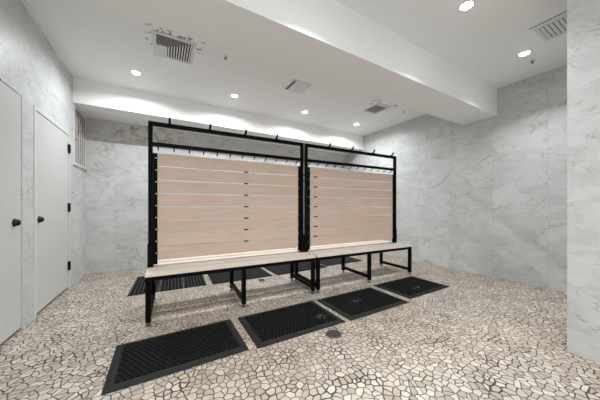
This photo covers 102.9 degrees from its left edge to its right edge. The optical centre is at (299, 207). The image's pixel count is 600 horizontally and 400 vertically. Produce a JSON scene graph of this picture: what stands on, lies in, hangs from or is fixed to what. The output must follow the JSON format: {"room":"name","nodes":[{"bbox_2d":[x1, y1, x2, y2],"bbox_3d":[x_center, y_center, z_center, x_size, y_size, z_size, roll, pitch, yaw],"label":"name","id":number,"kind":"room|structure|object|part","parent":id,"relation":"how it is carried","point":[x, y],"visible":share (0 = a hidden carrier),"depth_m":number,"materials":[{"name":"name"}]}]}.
{"room":"changing room","nodes":[
{"label":"changing room","id":0,"kind":"room"},
{"bbox_2d":[0,0,85,330],"bbox_3d":[-1.759,-0.350,0.836,0.140,2.800,6.690,0,0,-30],"label":"wall","id":1,"kind":"structure","parent":0,"point":[30,66],"depth_m":2.21,"materials":[{"name":"stone"}]},
{"bbox_2d":[0,80,20,343],"bbox_3d":[-2.147,0.038,1.638,0.076,1.963,0.915,0,0,-30],"label":"door","id":2,"kind":"structure","parent":1,"relation":"in","point":[10,101],"depth_m":1.89,"materials":[{"name":"grey paint"}]},
{"bbox_3d":[-2.303,0.125,1.948,0.036,0.066,0.066,0,0,-30],"label":"knob","id":3,"kind":"part","parent":2,"relation":"part of","materials":[{"name":"black metal"}]},
{"bbox_2d":[34,105,70,318],"bbox_3d":[-2.768,0.045,2.652,0.134,2.010,1.013,0,0,-30],"label":"door","id":4,"kind":"structure","parent":1,"relation":"in","point":[52,147],"depth_m":2.57,"materials":[{"name":"white paint"}]},
{"bbox_3d":[-2.529,0.120,2.337,0.036,0.066,0.066,0,0,-30],"label":"knob","id":5,"kind":"part","parent":4,"relation":"part of","materials":[{"name":"black metal"}]},
{"bbox_2d":[73,103,86,170],"bbox_3d":[-3.244,-0.990,3.473,0.112,0.829,0.628,0,0,-30],"label":"window","id":6,"kind":"structure","parent":1,"relation":"in","point":[79,120],"depth_m":3.46,"materials":[{"name":"white paint"}]},
{"bbox_3d":[-3.238,-0.993,3.508,0.006,0.755,0.533,0,0,-30],"label":"pane","id":7,"kind":"part","parent":6,"relation":"part of","materials":[{"name":"glass"}]},
{"bbox_2d":[86,117,345,273],"bbox_3d":[-1.103,-0.350,5.163,5.613,2.800,0.140,0,0,-30],"label":"wall","id":8,"kind":"structure","parent":0,"point":[116,152],"depth_m":4.04,"materials":[{"name":"stone"}]},
{"bbox_2d":[73,77,362,154],"bbox_3d":[-0.908,-1.583,4.827,5.333,0.335,0.635,0,0,-30],"label":"beam","id":9,"kind":"structure","parent":8,"relation":"attached to","point":[96,100],"depth_m":3.98,"materials":[{"name":"white paint"}]},
{"bbox_2d":[21,0,566,135],"bbox_3d":[0.574,-1.810,2.268,5.613,0.120,6.830,0,0,-30],"label":"ceiling","id":10,"kind":"structure","parent":0,"point":[95,43],"depth_m":2.79,"materials":[{"name":"paint"}]},
{"bbox_2d":[130,70,141,75],"bbox_3d":[-2.132,-1.741,3.107,0.128,0.016,0.128,0,0,-30],"label":"recessed light","id":11,"kind":"object","parent":10,"relation":"in","point":[135,72],"visible":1,"depth_m":3.09,"materials":[{"name":"white glass"}]},
{"bbox_2d":[152,29,196,64],"bbox_3d":[-1.391,-1.744,2.644,0.410,0.012,0.444,0,0,-30],"label":"ceiling vent","id":12,"kind":"object","parent":10,"relation":"in","point":[171,47],"visible":1,"depth_m":2.62,"materials":[{"name":"white metal"}]},
{"bbox_2d":[81,0,496,124],"bbox_3d":[0.492,-1.552,2.409,5.333,0.395,0.475,0,0,-30],"label":"beam","id":13,"kind":"structure","parent":10,"relation":"attached to","point":[328,40],"depth_m":2.12,"materials":[{"name":"white paint"}]},
{"bbox_2d":[283,78,312,93],"bbox_3d":[-0.036,-1.745,3.463,0.310,0.010,0.320,0,0,-30],"label":"ceiling vent","id":14,"kind":"object","parent":10,"relation":"in","point":[295,85],"visible":1,"depth_m":3.45,"materials":[{"name":"white metal"}]},
{"bbox_3d":[-0.016,-1.745,3.475,0.219,0.006,0.274,0,0,-30],"label":"plate","id":15,"kind":"part","parent":14,"relation":"part of","materials":[{"name":"white metal"}]},
{"bbox_2d":[361,103,390,113],"bbox_3d":[1.348,-1.745,4.247,0.370,0.010,0.370,0,0,-30],"label":"ceiling vent","id":16,"kind":"object","parent":10,"relation":"in","point":[376,108],"visible":1,"depth_m":4.22,"materials":[{"name":"white metal"}]},
{"bbox_2d":[458,0,475,11],"bbox_3d":[1.445,-1.741,2.074,0.128,0.016,0.128,0,0,-30],"label":"recessed light","id":17,"kind":"object","parent":10,"relation":"in","point":[466,5],"visible":1,"depth_m":2.06,"materials":[{"name":"white glass"}]},
{"bbox_2d":[517,50,532,56],"bbox_3d":[2.553,-1.741,2.715,0.128,0.016,0.128,0,0,-30],"label":"recessed light","id":18,"kind":"object","parent":10,"relation":"in","point":[526,52],"visible":1,"depth_m":2.70,"materials":[{"name":"white glass"}]},
{"bbox_2d":[529,11,566,41],"bbox_3d":[2.540,-1.746,2.228,0.381,0.007,0.498,0,0,-30],"label":"ceiling vent","id":19,"kind":"object","parent":10,"relation":"in","point":[556,27],"visible":0.44,"depth_m":2.33,"materials":[{"name":"white metal"}]},
{"bbox_2d":[0,253,599,399],"bbox_3d":[0.574,1.110,2.268,5.613,0.120,6.830,0,0,-30],"label":"floor","id":20,"kind":"structure","parent":0,"point":[477,337],"depth_m":1.81,"materials":[{"name":"beige stone"}]},
{"bbox_2d":[128,275,206,295],"bbox_3d":[-1.844,1.041,3.399,0.875,0.016,0.860,0,0,-28],"label":"mat","id":21,"kind":"object","parent":20,"relation":"on","point":[138,288],"visible":0.64,"depth_m":3.23,"materials":[{"name":"grey rubber"}]},
{"bbox_2d":[101,319,248,395],"bbox_3d":[-0.882,1.042,1.784,0.850,0.013,0.560,0,0,-30],"label":"rubber mat","id":22,"kind":"object","parent":20,"relation":"on","point":[137,362],"visible":1,"depth_m":1.70,"materials":[{"name":"black rubber"}]},
{"bbox_2d":[145,118,315,326],"bbox_3d":[-0.728,0.079,2.767,1.754,1.942,0.630,0,0,-28],"label":"bench","id":23,"kind":"object","parent":20,"relation":"on","point":[170,262],"visible":1,"depth_m":2.64,"materials":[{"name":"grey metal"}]},
{"bbox_3d":[-1.340,0.834,2.112,0.042,0.364,0.042,0,0,-28],"label":"leg","id":24,"kind":"part","parent":23,"relation":"part of","materials":[{"name":"black metal"}]},
{"bbox_3d":[-1.480,-0.117,2.366,0.038,1.466,0.038,0,0,-28],"label":"post","id":25,"kind":"part","parent":23,"relation":"part of","materials":[{"name":"black metal"}]},
{"bbox_3d":[-1.613,0.834,2.624,0.042,0.364,0.042,0,0,-28],"label":"leg","id":26,"kind":"part","parent":23,"relation":"part of","materials":[{"name":"black metal"}]},
{"bbox_3d":[-0.728,-0.830,2.767,1.666,0.040,0.038,0,0,-28],"label":"rail","id":27,"kind":"part","parent":23,"relation":"part of","materials":[{"name":"black metal"}]},
{"bbox_3d":[-0.728,-0.628,2.767,1.666,0.036,0.034,0,0,-28],"label":"hook rail","id":28,"kind":"part","parent":23,"relation":"part of","materials":[{"name":"black metal"}]},
{"bbox_3d":[-0.728,0.634,2.767,1.741,0.036,0.620,0,0,-28],"label":"seat frame","id":29,"kind":"part","parent":23,"relation":"part of","materials":[{"name":"black metal"}]},
{"bbox_3d":[-0.864,0.834,3.023,0.042,0.364,0.042,0,0,-28],"label":"leg","id":30,"kind":"part","parent":23,"relation":"part of","materials":[{"name":"black metal"}]},
{"bbox_3d":[-0.592,0.834,2.511,0.042,0.364,0.042,0,0,-28],"label":"leg","id":31,"kind":"part","parent":23,"relation":"part of","materials":[{"name":"black metal"}]},
{"bbox_3d":[-0.115,0.834,3.422,0.042,0.364,0.042,0,0,-28],"label":"leg","id":32,"kind":"part","parent":23,"relation":"part of","materials":[{"name":"black metal"}]},
{"bbox_3d":[0.025,-0.117,3.168,0.038,1.466,0.038,0,0,-28],"label":"post","id":33,"kind":"part","parent":23,"relation":"part of","materials":[{"name":"black metal"}]},
{"bbox_3d":[0.157,0.834,2.910,0.042,0.364,0.042,0,0,-28],"label":"leg","id":34,"kind":"part","parent":23,"relation":"part of","materials":[{"name":"black metal"}]},
{"bbox_2d":[207,268,271,283],"bbox_3d":[-1.008,1.041,3.825,0.860,0.016,0.860,0,0,-28],"label":"mat","id":35,"kind":"object","parent":20,"relation":"on","point":[223,277],"visible":0.49,"depth_m":3.65,"materials":[{"name":"grey rubber"}]},
{"bbox_2d":[238,301,345,348],"bbox_3d":[-0.088,1.042,2.225,0.842,0.013,0.572,0,0,-30],"label":"rubber mat","id":36,"kind":"object","parent":20,"relation":"on","point":[266,328],"visible":1,"depth_m":2.15,"materials":[{"name":"black rubber"}]},
{"bbox_2d":[263,261,325,274],"bbox_3d":[-0.161,1.041,4.298,0.960,0.016,0.860,0,0,-31],"label":"mat","id":37,"kind":"object","parent":20,"relation":"on","point":[304,266],"visible":0.38,"depth_m":4.07,"materials":[{"name":"grey rubber"}]},
{"bbox_2d":[326,330,341,337],"bbox_3d":[0.279,1.046,1.976,0.132,0.005,0.132,0,0,-30],"label":"floor drain","id":38,"kind":"object","parent":20,"relation":"on","point":[330,333],"visible":1,"depth_m":1.97,"materials":[{"name":"grey metal"}]},
{"bbox_2d":[315,257,361,265],"bbox_3d":[0.637,1.041,4.836,0.850,0.016,0.860,0,0,-29],"label":"mat","id":39,"kind":"object","parent":20,"relation":"on","point":[328,262],"visible":0.43,"depth_m":4.59,"materials":[{"name":"grey rubber"}]},
{"bbox_2d":[294,143,411,292],"bbox_3d":[0.832,0.079,3.598,1.754,1.942,0.630,0,0,-28],"label":"bench","id":40,"kind":"object","parent":20,"relation":"on","point":[333,246],"visible":0.87,"depth_m":3.49,"materials":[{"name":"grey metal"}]},
{"bbox_3d":[-0.053,0.834,3.455,0.042,0.364,0.042,0,0,-28],"label":"leg","id":41,"kind":"part","parent":40,"relation":"part of","materials":[{"name":"black metal"}]},
{"bbox_3d":[0.080,-0.117,3.197,0.038,1.466,0.038,0,0,-28],"label":"post","id":42,"kind":"part","parent":40,"relation":"part of","materials":[{"name":"black metal"}]},
{"bbox_3d":[0.220,0.834,2.943,0.042,0.364,0.042,0,0,-28],"label":"leg","id":43,"kind":"part","parent":40,"relation":"part of","materials":[{"name":"black metal"}]},
{"bbox_3d":[0.696,0.834,3.854,0.042,0.364,0.042,0,0,-28],"label":"leg","id":44,"kind":"part","parent":40,"relation":"part of","materials":[{"name":"black metal"}]},
{"bbox_3d":[0.832,-0.830,3.598,1.666,0.040,0.038,0,0,-28],"label":"rail","id":45,"kind":"part","parent":40,"relation":"part of","materials":[{"name":"black metal"}]},
{"bbox_3d":[0.832,-0.628,3.598,1.666,0.036,0.034,0,0,-28],"label":"hook rail","id":46,"kind":"part","parent":40,"relation":"part of","materials":[{"name":"black metal"}]},
{"bbox_3d":[0.832,0.634,3.598,1.741,0.036,0.620,0,0,-28],"label":"seat frame","id":47,"kind":"part","parent":40,"relation":"part of","materials":[{"name":"black metal"}]},
{"bbox_3d":[0.969,0.834,3.342,0.042,0.364,0.042,0,0,-28],"label":"leg","id":48,"kind":"part","parent":40,"relation":"part of","materials":[{"name":"black metal"}]},
{"bbox_3d":[1.445,0.834,4.253,0.042,0.364,0.042,0,0,-28],"label":"leg","id":49,"kind":"part","parent":40,"relation":"part of","materials":[{"name":"black metal"}]},
{"bbox_3d":[1.585,-0.117,3.999,0.038,1.466,0.038,0,0,-28],"label":"post","id":50,"kind":"part","parent":40,"relation":"part of","materials":[{"name":"black metal"}]},
{"bbox_3d":[1.717,0.834,3.741,0.042,0.364,0.042,0,0,-28],"label":"leg","id":51,"kind":"part","parent":40,"relation":"part of","materials":[{"name":"black metal"}]},
{"bbox_2d":[316,287,408,320],"bbox_3d":[0.693,1.042,2.666,0.858,0.013,0.572,0,0,-30],"label":"rubber mat","id":52,"kind":"object","parent":20,"relation":"on","point":[357,304],"visible":1,"depth_m":2.60,"materials":[{"name":"black rubber"}]},
{"bbox_2d":[373,276,449,298],"bbox_3d":[1.478,1.042,3.179,0.840,0.013,0.555,0,0,-31],"label":"rubber mat","id":53,"kind":"object","parent":20,"relation":"on","point":[411,287],"visible":1,"depth_m":3.12,"materials":[{"name":"black rubber"}]},
{"bbox_2d":[346,65,566,292],"bbox_3d":[2.977,-0.350,3.579,0.140,2.800,6.690,0,0,-30],"label":"wall","id":54,"kind":"structure","parent":0,"point":[487,197],"depth_m":3.61,"materials":[{"name":"stone"}]},
{"bbox_2d":[567,0,599,362],"bbox_3d":[3.232,-0.350,1.254,1.750,2.800,2.130,0,0,-30],"label":"wall","id":55,"kind":"structure","parent":0,"point":[583,16],"depth_m":1.67,"materials":[{"name":"stone"}]}
]}

